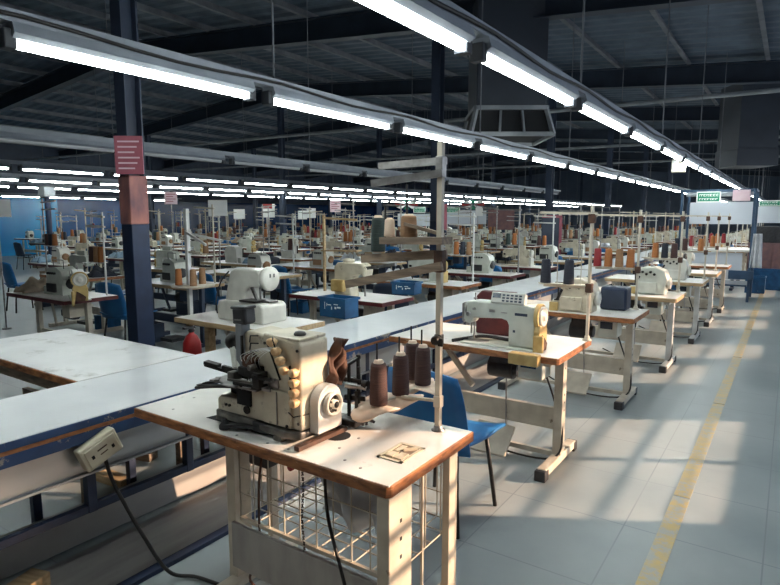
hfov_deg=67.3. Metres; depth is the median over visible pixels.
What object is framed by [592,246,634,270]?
tray
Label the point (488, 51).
tube light
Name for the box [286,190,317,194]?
tube light
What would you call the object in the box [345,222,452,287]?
wooden tray
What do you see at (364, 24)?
beam
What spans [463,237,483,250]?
sewing machine
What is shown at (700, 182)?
column
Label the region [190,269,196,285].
thread cone
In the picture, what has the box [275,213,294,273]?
stand
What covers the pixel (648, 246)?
table
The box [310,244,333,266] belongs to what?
machine
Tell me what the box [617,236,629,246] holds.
machine
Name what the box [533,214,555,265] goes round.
stand
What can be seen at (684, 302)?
table
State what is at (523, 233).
machine
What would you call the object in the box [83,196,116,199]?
tube light
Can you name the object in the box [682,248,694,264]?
machine
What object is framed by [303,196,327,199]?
tube light
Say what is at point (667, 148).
tube light
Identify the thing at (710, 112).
trim
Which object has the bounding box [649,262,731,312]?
table
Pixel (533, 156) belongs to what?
tube light
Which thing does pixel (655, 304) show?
table
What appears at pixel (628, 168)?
trim
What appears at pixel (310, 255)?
plastic chair
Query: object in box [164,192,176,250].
paper sign
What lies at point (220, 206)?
paper sign
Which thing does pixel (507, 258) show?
plastic chair
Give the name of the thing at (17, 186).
tube light
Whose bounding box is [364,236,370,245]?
machine
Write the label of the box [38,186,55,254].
pole
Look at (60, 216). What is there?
stand
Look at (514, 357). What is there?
tray
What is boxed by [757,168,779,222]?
board
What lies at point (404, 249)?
table
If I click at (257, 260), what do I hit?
machine
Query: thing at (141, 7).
beam
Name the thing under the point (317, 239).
sewing machine
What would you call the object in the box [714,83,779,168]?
air duct
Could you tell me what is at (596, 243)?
machine
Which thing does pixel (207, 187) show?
tube light
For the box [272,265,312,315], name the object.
plastic chair
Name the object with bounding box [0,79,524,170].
beam
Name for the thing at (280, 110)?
column
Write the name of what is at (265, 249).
plastic chair
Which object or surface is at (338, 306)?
plastic crate
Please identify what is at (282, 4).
beam
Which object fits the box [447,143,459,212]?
exit sign
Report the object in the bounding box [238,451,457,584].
wire basket
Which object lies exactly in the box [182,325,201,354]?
spray bottle
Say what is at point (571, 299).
machine
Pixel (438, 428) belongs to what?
socket
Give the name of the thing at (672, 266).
machine
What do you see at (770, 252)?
storage cabinet
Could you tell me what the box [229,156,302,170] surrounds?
tube light
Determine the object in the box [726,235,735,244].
machine
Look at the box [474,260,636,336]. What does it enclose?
table
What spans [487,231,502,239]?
sewing machine
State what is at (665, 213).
stand
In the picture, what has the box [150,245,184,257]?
table
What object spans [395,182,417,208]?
decoration
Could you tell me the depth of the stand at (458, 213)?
18.35 m
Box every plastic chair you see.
[0,262,43,312]
[13,242,37,269]
[96,243,109,266]
[96,282,157,345]
[111,261,124,287]
[197,272,225,335]
[222,240,231,253]
[258,248,273,255]
[263,256,279,297]
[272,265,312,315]
[300,253,326,288]
[301,241,309,253]
[333,260,363,305]
[373,283,408,310]
[385,246,399,251]
[387,366,505,538]
[448,249,469,281]
[479,265,501,281]
[495,245,517,271]
[553,256,562,270]
[567,251,585,265]
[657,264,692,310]
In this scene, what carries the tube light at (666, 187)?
attached to the rail at (7, 14)
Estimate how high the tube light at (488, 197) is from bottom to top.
0.105 m
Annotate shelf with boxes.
[688,246,749,251]
[706,270,753,286]
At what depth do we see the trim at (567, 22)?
10.89 m
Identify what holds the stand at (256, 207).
on the table at (267, 252)
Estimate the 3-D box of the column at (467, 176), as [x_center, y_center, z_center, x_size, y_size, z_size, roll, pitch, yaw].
[5.561,-6.168,42.493,0.152,4.494,0.160,5,9,34]
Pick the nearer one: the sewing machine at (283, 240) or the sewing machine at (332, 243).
the sewing machine at (332, 243)
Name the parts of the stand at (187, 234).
cross arm, guide arm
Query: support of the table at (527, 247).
on the floor
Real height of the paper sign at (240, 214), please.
1.009 m
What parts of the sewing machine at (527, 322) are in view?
plate, tension knob, needle plate, arm, control panel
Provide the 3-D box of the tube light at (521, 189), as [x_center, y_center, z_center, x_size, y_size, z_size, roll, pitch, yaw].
[3.226,-2.730,15.420,0.120,0.105,1.360,5,9,34]
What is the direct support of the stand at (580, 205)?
on the table at (561, 262)
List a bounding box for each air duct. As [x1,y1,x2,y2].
[459,0,555,145]
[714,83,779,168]
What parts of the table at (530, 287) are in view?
rail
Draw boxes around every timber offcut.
[96,469,126,487]
[135,451,157,461]
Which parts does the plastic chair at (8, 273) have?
leg, backrest, seat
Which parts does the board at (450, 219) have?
panel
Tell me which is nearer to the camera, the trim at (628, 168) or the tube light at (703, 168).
the tube light at (703, 168)
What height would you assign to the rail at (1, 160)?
2.924 m
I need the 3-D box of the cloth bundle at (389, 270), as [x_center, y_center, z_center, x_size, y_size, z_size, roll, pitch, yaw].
[0.081,-0.247,7.550,0.384,0.155,0.312,-7,10,-43]
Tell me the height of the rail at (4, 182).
2.984 m
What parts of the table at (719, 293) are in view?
leg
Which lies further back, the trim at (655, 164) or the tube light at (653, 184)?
the trim at (655, 164)
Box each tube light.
[0,21,255,101]
[0,131,114,153]
[0,163,11,170]
[0,175,20,181]
[0,183,10,187]
[0,194,40,197]
[15,184,72,190]
[17,164,105,175]
[25,177,93,184]
[43,196,80,198]
[75,187,118,191]
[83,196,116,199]
[97,181,153,187]
[110,170,179,180]
[144,146,225,163]
[148,190,169,192]
[156,184,204,189]
[172,191,209,195]
[183,175,239,183]
[206,186,247,191]
[211,192,243,196]
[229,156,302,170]
[241,179,288,186]
[245,194,274,197]
[249,189,284,193]
[261,86,393,130]
[276,195,302,198]
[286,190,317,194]
[290,183,329,189]
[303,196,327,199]
[305,164,361,176]
[318,192,345,196]
[328,197,349,200]
[330,185,363,191]
[347,194,371,197]
[350,198,369,200]
[355,0,474,56]
[362,171,401,177]
[365,188,393,192]
[372,195,393,198]
[393,119,475,147]
[394,190,420,194]
[394,196,414,199]
[415,197,429,199]
[417,179,445,182]
[444,193,463,196]
[445,180,475,186]
[463,195,481,198]
[470,36,579,107]
[474,139,529,159]
[476,183,501,189]
[481,196,497,198]
[497,197,511,199]
[501,186,523,191]
[523,188,542,192]
[527,152,567,167]
[541,190,558,194]
[565,161,596,173]
[571,94,631,134]
[593,168,618,178]
[616,174,635,182]
[624,123,663,150]
[635,178,650,185]
[650,181,662,188]
[657,141,684,161]
[662,184,672,190]
[672,187,680,192]
[680,154,700,168]
[695,163,711,174]
[707,169,720,179]
[719,174,727,183]
[724,179,733,186]
[731,182,738,188]
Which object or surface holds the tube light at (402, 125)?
attached to the rail at (7, 14)
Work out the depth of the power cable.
2.52 m
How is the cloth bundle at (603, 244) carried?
on the table at (642, 249)
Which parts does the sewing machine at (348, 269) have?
motor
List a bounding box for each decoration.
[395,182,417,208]
[462,175,484,208]
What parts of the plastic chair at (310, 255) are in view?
seat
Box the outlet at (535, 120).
[467,110,548,142]
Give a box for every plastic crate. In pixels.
[318,294,359,318]
[390,280,422,294]
[744,275,766,293]
[747,268,779,290]
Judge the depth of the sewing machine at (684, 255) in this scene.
8.77 m
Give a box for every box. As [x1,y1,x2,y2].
[73,426,122,472]
[476,290,516,336]
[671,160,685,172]
[748,226,779,242]
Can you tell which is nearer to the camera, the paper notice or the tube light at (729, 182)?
the paper notice
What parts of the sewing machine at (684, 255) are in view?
arm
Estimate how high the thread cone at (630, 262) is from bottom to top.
0.160 m
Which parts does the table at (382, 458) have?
leg, leg, pedal chain, panel, leg, leg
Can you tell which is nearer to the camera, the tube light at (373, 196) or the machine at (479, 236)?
the machine at (479, 236)
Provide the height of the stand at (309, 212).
0.950 m
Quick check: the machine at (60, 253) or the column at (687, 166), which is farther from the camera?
the column at (687, 166)
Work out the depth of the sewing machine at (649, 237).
17.89 m
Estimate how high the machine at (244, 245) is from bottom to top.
0.363 m
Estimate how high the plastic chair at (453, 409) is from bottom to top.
0.839 m
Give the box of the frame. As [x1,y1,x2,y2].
[678,188,759,301]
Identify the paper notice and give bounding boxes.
[436,204,446,229]
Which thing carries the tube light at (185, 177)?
attached to the rail at (1, 160)
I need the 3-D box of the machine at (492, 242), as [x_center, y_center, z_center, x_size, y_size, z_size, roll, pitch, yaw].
[2.743,-1.333,15.188,0.395,0.363,0.200,5,9,34]
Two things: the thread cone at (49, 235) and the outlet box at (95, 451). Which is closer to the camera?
the outlet box at (95, 451)
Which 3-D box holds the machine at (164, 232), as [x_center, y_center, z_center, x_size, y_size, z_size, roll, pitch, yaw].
[-10.289,-2.804,26.597,0.395,0.363,0.200,5,9,34]
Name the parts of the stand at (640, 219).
guide arm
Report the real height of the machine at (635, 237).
0.363 m
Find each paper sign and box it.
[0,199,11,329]
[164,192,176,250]
[208,200,227,295]
[233,209,244,239]
[263,204,274,248]
[298,211,306,218]
[307,208,315,240]
[330,201,340,238]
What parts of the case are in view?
panel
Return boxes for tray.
[171,283,214,288]
[321,250,361,251]
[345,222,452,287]
[508,351,540,367]
[538,255,585,288]
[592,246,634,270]
[641,241,677,260]
[677,236,703,252]
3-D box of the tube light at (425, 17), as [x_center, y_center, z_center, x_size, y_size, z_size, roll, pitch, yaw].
[-0.059,-0.995,1.950,0.120,0.105,1.360,5,9,34]
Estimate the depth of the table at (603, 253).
13.02 m
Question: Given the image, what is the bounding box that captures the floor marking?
[635,290,765,584]
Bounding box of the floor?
[0,238,779,584]
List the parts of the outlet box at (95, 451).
plate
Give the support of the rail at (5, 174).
hanging from the ceiling
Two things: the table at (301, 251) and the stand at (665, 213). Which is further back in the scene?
the stand at (665, 213)
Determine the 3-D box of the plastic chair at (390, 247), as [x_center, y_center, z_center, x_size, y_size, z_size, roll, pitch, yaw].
[-0.023,-0.702,14.380,0.463,0.839,0.517,2,8,17]
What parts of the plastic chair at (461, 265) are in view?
backrest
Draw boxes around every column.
[109,0,154,345]
[145,135,155,256]
[251,149,257,250]
[277,106,286,255]
[328,158,331,227]
[376,129,381,214]
[385,169,388,218]
[429,39,444,291]
[444,142,447,234]
[465,176,468,227]
[491,154,495,230]
[495,180,497,207]
[527,161,531,227]
[545,97,556,214]
[556,166,560,214]
[579,171,582,221]
[603,126,613,238]
[641,146,648,238]
[665,156,672,228]
[683,164,688,228]
[696,171,702,241]
[706,176,711,235]
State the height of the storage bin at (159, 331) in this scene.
0.238 m
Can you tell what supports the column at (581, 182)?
on the floor
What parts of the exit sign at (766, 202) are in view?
panel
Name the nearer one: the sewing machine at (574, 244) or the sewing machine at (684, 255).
the sewing machine at (684, 255)
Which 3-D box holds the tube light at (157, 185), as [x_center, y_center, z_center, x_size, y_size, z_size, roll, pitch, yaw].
[-5.179,-2.619,14.551,0.120,0.105,1.360,5,9,34]
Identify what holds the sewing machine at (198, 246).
on the table at (202, 257)
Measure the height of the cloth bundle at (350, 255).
0.155 m
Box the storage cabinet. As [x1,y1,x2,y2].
[746,242,779,270]
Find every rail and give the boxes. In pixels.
[0,0,560,191]
[0,0,736,201]
[0,1,621,204]
[0,70,569,204]
[0,90,462,202]
[0,148,181,198]
[428,0,770,199]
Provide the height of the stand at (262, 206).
1.050 m
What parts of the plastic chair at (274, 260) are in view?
backrest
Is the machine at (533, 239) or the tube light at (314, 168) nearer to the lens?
the tube light at (314, 168)
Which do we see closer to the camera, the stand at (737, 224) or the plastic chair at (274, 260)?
the plastic chair at (274, 260)
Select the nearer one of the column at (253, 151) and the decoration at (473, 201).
the decoration at (473, 201)
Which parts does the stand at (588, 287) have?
guide arm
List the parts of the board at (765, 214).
panel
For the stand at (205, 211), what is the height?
0.950 m
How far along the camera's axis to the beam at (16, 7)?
12.48 m
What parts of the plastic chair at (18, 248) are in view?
backrest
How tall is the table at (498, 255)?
0.760 m
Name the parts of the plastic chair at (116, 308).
leg, backrest, leg, seat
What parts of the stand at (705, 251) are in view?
guide arm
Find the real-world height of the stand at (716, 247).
0.860 m
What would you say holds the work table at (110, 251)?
on the floor
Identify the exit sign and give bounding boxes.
[413,138,424,212]
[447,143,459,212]
[696,191,720,202]
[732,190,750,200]
[759,173,779,205]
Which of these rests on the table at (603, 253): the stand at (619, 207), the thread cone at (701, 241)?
the stand at (619, 207)
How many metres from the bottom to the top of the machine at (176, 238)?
0.363 m
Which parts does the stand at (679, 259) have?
guide arm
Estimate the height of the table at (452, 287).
0.760 m
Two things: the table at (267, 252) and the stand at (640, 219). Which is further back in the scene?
the table at (267, 252)
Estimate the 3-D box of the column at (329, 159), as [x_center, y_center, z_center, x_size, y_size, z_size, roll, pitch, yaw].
[-3.061,-4.553,29.957,0.152,4.494,0.160,5,9,34]
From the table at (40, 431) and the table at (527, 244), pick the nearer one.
the table at (40, 431)
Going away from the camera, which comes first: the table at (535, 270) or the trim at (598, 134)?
the table at (535, 270)
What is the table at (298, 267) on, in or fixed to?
on the floor
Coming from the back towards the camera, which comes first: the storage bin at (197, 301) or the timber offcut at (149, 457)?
the storage bin at (197, 301)
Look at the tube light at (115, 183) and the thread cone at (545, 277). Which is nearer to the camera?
the thread cone at (545, 277)
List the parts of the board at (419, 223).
panel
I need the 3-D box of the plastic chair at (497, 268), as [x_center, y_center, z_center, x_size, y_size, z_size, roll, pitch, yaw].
[1.704,-0.043,9.267,0.517,0.839,0.463,-7,10,-43]
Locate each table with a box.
[0,291,503,584]
[0,328,194,502]
[6,291,117,333]
[14,238,41,259]
[28,262,94,305]
[29,243,66,267]
[35,250,74,279]
[39,272,123,333]
[66,245,94,271]
[83,256,107,290]
[90,241,111,264]
[96,233,367,262]
[105,247,124,277]
[106,258,154,291]
[116,234,461,266]
[134,388,473,584]
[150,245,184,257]
[151,265,206,313]
[152,278,224,347]
[155,241,564,324]
[174,311,324,351]
[178,249,226,281]
[179,253,224,290]
[201,260,247,296]
[206,243,230,266]
[216,271,301,315]
[221,250,273,282]
[235,247,258,267]
[264,240,279,254]
[265,256,311,294]
[266,244,305,271]
[271,248,314,279]
[283,264,334,311]
[289,289,412,366]
[303,246,348,272]
[305,253,360,287]
[343,244,372,265]
[355,259,406,289]
[376,278,480,303]
[389,322,590,482]
[402,249,429,277]
[423,253,469,290]
[446,269,524,291]
[450,250,500,280]
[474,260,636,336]
[484,247,515,278]
[495,263,556,282]
[498,246,540,274]
[498,300,649,410]
[511,259,583,272]
[517,243,537,257]
[561,252,615,284]
[562,256,604,266]
[575,286,686,373]
[586,250,635,258]
[601,247,647,254]
[605,274,708,343]
[609,245,688,285]
[610,245,652,252]
[625,243,661,249]
[631,267,721,326]
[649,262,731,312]
[695,251,743,280]
[732,247,747,270]
[734,244,747,270]
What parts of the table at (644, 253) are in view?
rail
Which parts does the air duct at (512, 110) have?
outlet frame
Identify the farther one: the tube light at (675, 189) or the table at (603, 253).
the tube light at (675, 189)
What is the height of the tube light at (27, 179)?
0.105 m
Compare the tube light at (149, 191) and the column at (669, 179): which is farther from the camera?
the column at (669, 179)
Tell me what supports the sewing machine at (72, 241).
on the table at (70, 247)
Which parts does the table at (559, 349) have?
motor, pedal rod, leg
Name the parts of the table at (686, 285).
leg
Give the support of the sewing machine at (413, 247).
on the table
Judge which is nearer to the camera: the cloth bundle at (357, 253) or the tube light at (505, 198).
the cloth bundle at (357, 253)
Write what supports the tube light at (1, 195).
attached to the rail at (42, 148)
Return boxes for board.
[114,136,143,173]
[398,105,429,225]
[447,117,485,223]
[475,150,482,215]
[488,168,514,229]
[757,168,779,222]
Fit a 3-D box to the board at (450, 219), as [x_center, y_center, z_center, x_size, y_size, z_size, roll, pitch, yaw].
[2.600,-4.250,19.756,1.350,3.862,0.030,0,7,3]
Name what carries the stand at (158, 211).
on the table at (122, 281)
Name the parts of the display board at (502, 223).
panel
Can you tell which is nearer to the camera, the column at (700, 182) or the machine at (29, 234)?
the machine at (29, 234)
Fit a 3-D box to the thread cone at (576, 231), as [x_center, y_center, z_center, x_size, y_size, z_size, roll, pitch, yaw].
[3.415,-1.071,10.756,0.072,0.160,0.068,5,9,34]
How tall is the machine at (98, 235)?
0.363 m
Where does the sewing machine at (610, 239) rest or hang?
on the table
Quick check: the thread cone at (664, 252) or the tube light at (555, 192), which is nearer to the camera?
the thread cone at (664, 252)
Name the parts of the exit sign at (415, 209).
panel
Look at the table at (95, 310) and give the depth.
8.02 m
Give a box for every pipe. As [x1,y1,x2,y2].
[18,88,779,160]
[161,135,779,171]
[251,155,779,177]
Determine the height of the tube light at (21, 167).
0.105 m
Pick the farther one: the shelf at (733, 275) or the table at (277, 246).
the table at (277, 246)
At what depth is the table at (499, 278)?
8.36 m
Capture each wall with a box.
[0,143,429,255]
[447,170,779,238]
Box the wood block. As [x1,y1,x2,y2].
[6,568,50,584]
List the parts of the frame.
post, post, panel, white panel, frame, post, post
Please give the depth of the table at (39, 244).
18.05 m
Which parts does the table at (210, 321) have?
leg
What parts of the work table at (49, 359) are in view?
leg, leg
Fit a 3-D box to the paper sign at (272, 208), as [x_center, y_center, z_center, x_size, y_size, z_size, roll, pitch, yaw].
[-3.086,-1.690,14.951,0.310,1.129,0.114,0,7,-2]
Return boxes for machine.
[25,230,33,238]
[44,259,74,295]
[51,242,70,263]
[57,235,65,246]
[67,250,93,273]
[68,236,79,245]
[68,265,91,306]
[74,240,93,255]
[95,230,105,241]
[101,230,111,238]
[110,236,122,247]
[150,238,157,252]
[154,246,179,267]
[160,228,167,234]
[160,252,185,282]
[161,235,172,245]
[169,233,180,241]
[190,239,202,254]
[193,237,211,249]
[194,305,374,451]
[215,267,285,324]
[220,229,227,236]
[224,246,244,262]
[237,237,255,251]
[241,236,252,247]
[244,230,255,234]
[244,231,253,239]
[247,248,270,267]
[277,233,288,244]
[280,235,298,248]
[280,239,299,257]
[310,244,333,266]
[312,232,326,242]
[319,236,332,246]
[326,238,344,254]
[328,228,333,235]
[331,230,340,237]
[331,258,396,296]
[350,232,363,244]
[356,228,363,236]
[357,243,384,260]
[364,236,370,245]
[399,244,422,251]
[408,259,447,282]
[444,242,453,253]
[446,233,462,244]
[452,291,547,367]
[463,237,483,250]
[466,247,494,273]
[471,233,481,239]
[478,228,488,236]
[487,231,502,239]
[488,237,503,247]
[501,246,533,266]
[506,234,525,245]
[520,231,529,238]
[529,234,540,243]
[536,245,558,260]
[549,269,601,312]
[559,240,584,256]
[562,231,569,240]
[570,229,581,239]
[581,230,595,238]
[584,237,599,252]
[599,236,620,249]
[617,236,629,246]
[629,232,641,244]
[630,259,671,294]
[637,232,654,243]
[647,248,686,265]
[652,231,662,241]
[659,231,670,239]
[659,251,691,279]
[663,230,676,238]
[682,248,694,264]
[688,229,693,235]
[696,238,722,251]
[726,232,742,242]
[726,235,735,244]
[730,231,745,240]
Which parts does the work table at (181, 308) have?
leg, leg, leg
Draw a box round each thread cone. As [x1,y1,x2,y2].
[45,234,47,244]
[48,234,51,244]
[52,234,57,245]
[63,232,66,239]
[88,246,93,261]
[93,246,97,261]
[98,247,103,262]
[175,269,182,285]
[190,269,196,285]
[199,268,205,283]
[203,240,208,252]
[288,239,292,249]
[343,231,347,241]
[348,232,351,241]
[370,359,387,406]
[371,215,384,252]
[384,218,394,236]
[392,351,408,395]
[400,214,417,236]
[405,340,418,380]
[415,344,430,385]
[453,241,458,254]
[460,242,465,254]
[466,242,471,254]
[506,233,510,244]
[512,233,516,244]
[537,235,540,244]
[540,259,550,282]
[542,236,545,244]
[563,260,573,284]
[569,230,572,237]
[574,230,577,238]
[593,248,601,265]
[604,248,611,266]
[615,249,622,266]
[626,249,634,267]
[652,243,658,257]
[661,243,667,257]
[670,243,677,257]
[675,238,679,249]
[682,238,687,250]
[689,235,693,245]
[697,239,703,250]
[710,236,714,246]
[721,234,725,242]
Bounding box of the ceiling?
[0,0,779,178]
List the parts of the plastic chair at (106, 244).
backrest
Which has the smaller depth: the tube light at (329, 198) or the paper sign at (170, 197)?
the paper sign at (170, 197)
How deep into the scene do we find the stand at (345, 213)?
15.83 m
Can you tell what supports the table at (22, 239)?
on the floor
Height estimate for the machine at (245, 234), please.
0.363 m
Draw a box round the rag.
[325,337,348,384]
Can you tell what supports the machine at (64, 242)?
on the table at (71, 251)
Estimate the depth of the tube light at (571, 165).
8.80 m
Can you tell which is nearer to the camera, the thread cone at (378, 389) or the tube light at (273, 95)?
the thread cone at (378, 389)
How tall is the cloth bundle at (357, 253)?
0.162 m
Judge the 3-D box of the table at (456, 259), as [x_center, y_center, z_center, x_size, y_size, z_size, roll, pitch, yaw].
[1.208,-0.485,12.996,1.200,0.760,0.550,5,9,34]
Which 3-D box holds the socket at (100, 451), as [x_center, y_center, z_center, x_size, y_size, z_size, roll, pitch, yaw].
[-1.206,0.666,2.468,0.001,0.051,0.104,5,9,34]
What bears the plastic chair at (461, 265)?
on the floor
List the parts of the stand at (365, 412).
guide arm, guide arm, clamp knob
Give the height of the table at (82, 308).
0.760 m
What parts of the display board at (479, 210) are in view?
panel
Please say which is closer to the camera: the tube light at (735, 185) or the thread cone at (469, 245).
the thread cone at (469, 245)
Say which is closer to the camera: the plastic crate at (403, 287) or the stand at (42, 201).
the plastic crate at (403, 287)
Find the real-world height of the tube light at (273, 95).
0.105 m
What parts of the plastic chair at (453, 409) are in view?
backrest, leg, leg, seat, leg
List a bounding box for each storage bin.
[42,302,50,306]
[94,315,120,328]
[154,321,164,342]
[195,300,198,312]
[290,299,309,313]
[600,285,630,310]
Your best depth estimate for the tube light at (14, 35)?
2.75 m
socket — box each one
[92,443,114,459]
[431,424,444,432]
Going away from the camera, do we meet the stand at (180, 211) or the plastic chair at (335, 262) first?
the plastic chair at (335, 262)
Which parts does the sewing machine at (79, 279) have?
arm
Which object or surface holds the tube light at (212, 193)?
attached to the rail at (4, 182)
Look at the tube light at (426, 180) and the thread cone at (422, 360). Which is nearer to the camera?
the thread cone at (422, 360)
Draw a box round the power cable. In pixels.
[104,459,219,584]
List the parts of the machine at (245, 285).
arm, clamp arm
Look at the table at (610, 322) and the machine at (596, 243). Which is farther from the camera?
the machine at (596, 243)
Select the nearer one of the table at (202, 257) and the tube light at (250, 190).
the table at (202, 257)
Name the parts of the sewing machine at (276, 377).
feed rail, throat plate, post, lever, arm, tension knob, tension knob, plate, tension knob, plate, tension knob, tension knob, tension knob, tension knob, tension knob, rail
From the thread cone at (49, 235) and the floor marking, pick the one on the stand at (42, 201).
the thread cone at (49, 235)
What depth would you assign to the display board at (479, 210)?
17.92 m
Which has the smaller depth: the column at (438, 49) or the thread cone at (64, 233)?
the column at (438, 49)
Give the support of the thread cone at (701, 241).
on the stand at (705, 251)
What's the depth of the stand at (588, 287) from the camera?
3.79 m
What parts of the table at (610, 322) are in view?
motor, pedal rod, leg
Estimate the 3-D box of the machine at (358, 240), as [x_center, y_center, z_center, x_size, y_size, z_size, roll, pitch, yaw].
[-0.967,-1.592,17.192,0.395,0.363,0.200,4,9,31]
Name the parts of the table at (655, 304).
motor, leg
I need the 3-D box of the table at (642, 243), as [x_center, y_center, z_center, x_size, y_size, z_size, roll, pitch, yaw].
[7.831,-1.140,18.084,1.200,0.760,0.550,5,9,34]
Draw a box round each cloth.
[321,478,376,532]
[749,234,762,267]
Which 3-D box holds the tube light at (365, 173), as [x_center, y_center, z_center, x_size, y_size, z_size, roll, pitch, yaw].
[-0.065,-2.114,10.635,0.120,0.105,1.360,5,9,34]
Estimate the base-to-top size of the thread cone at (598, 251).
0.160 m
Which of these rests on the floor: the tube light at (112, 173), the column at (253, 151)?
the column at (253, 151)
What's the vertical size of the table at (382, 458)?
0.770 m
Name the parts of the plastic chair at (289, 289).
backrest, seat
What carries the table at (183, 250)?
on the floor
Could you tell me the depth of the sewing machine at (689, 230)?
25.02 m
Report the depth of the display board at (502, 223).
17.98 m
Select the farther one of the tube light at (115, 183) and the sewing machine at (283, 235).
the sewing machine at (283, 235)
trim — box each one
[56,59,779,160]
[162,105,719,168]
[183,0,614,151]
[243,128,779,174]
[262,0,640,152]
[304,141,779,178]
[348,0,660,152]
[353,151,779,182]
[394,158,779,185]
[426,165,779,188]
[548,61,693,153]
[559,19,709,143]
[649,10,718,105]
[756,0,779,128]
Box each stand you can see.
[40,199,59,268]
[59,215,69,246]
[68,215,78,242]
[74,208,87,254]
[82,212,107,294]
[149,209,160,249]
[171,209,223,325]
[180,211,183,249]
[192,204,215,282]
[204,209,220,261]
[209,216,220,254]
[227,211,236,245]
[256,207,269,251]
[261,204,277,252]
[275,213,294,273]
[301,209,311,232]
[308,210,321,253]
[321,215,361,290]
[335,201,354,258]
[336,208,346,246]
[345,141,452,432]
[348,215,360,247]
[383,203,402,261]
[449,213,476,282]
[456,205,471,241]
[457,209,469,234]
[482,206,498,250]
[494,199,521,272]
[526,208,539,231]
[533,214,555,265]
[538,206,597,340]
[560,203,582,260]
[583,205,602,247]
[592,210,644,309]
[603,206,620,248]
[619,211,634,247]
[635,211,646,246]
[641,211,686,291]
[644,216,656,239]
[656,212,666,240]
[677,212,710,278]
[689,213,721,270]
[705,213,731,264]
[726,224,737,252]
[729,224,743,247]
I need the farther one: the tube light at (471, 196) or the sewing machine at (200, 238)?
the tube light at (471, 196)
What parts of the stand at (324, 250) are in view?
guide arm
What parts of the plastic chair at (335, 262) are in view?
backrest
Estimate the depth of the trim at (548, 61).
15.59 m
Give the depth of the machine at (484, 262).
8.40 m
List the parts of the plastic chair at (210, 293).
backrest, seat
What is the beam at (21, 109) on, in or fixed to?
attached to the ceiling
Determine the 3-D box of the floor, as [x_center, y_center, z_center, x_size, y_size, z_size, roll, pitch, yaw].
[2.450,-1.516,24.360,28.600,0.100,49.000,5,9,34]
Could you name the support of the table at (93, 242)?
on the floor
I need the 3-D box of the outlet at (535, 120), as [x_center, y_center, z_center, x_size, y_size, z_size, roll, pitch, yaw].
[1.660,-2.400,8.496,1.087,0.330,0.902,0,7,0]
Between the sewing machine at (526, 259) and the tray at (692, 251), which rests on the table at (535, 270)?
the sewing machine at (526, 259)
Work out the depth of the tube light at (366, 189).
16.45 m
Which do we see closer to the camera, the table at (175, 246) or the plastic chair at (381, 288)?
the plastic chair at (381, 288)
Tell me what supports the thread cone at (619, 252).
on the stand at (640, 219)
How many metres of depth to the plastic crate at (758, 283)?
12.03 m
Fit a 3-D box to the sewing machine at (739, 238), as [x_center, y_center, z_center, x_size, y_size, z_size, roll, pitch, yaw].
[10.813,-1.740,18.458,0.520,0.335,0.180,5,9,34]
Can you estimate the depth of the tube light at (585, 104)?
4.16 m
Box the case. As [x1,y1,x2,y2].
[541,215,561,254]
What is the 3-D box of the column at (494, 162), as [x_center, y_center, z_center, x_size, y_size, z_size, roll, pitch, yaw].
[5.348,-4.883,30.356,0.152,5.046,0.160,5,9,34]
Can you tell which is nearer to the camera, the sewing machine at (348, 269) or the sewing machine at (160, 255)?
the sewing machine at (348, 269)
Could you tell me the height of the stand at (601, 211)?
1.050 m
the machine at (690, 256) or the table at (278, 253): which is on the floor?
the table at (278, 253)
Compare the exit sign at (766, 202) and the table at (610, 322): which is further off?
the exit sign at (766, 202)
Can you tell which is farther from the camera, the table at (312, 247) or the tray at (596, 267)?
the table at (312, 247)
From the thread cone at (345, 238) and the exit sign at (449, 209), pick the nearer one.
the thread cone at (345, 238)
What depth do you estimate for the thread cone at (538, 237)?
9.64 m
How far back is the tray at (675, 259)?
6.35 m
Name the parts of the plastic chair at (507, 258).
backrest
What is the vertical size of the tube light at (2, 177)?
0.105 m
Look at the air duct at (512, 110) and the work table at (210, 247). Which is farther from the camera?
the work table at (210, 247)
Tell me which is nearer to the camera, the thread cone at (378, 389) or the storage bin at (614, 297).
the thread cone at (378, 389)
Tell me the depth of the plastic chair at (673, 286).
9.34 m
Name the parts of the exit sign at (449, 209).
panel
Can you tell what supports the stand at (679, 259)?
on the table at (655, 304)
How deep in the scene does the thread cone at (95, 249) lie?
6.04 m
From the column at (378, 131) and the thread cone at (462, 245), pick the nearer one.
the thread cone at (462, 245)
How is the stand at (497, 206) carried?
on the table at (489, 251)
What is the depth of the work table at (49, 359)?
3.56 m
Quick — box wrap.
[118,175,148,223]
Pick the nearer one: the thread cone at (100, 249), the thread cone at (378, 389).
the thread cone at (378, 389)
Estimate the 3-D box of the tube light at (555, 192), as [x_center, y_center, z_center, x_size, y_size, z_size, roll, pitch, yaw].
[4.871,-3.039,17.812,0.120,0.105,1.360,5,9,34]
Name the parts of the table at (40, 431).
leg, leg, leg, leg, leg, rail, rail, leg, leg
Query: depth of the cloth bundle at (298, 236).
21.66 m
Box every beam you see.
[0,0,746,113]
[0,1,462,127]
[0,49,555,166]
[0,63,540,168]
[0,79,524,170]
[0,93,508,172]
[0,115,477,177]
[0,124,464,178]
[0,142,427,182]
[11,107,490,175]
[37,0,568,150]
[108,0,562,141]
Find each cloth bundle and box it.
[13,276,46,293]
[31,238,41,242]
[31,254,51,262]
[87,265,117,277]
[108,251,122,257]
[255,241,268,247]
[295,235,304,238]
[306,240,318,245]
[340,252,359,260]
[341,248,360,254]
[386,267,411,280]
[564,248,572,251]
[601,243,610,246]
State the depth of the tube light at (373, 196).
21.57 m
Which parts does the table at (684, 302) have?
leg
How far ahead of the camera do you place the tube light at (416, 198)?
23.86 m

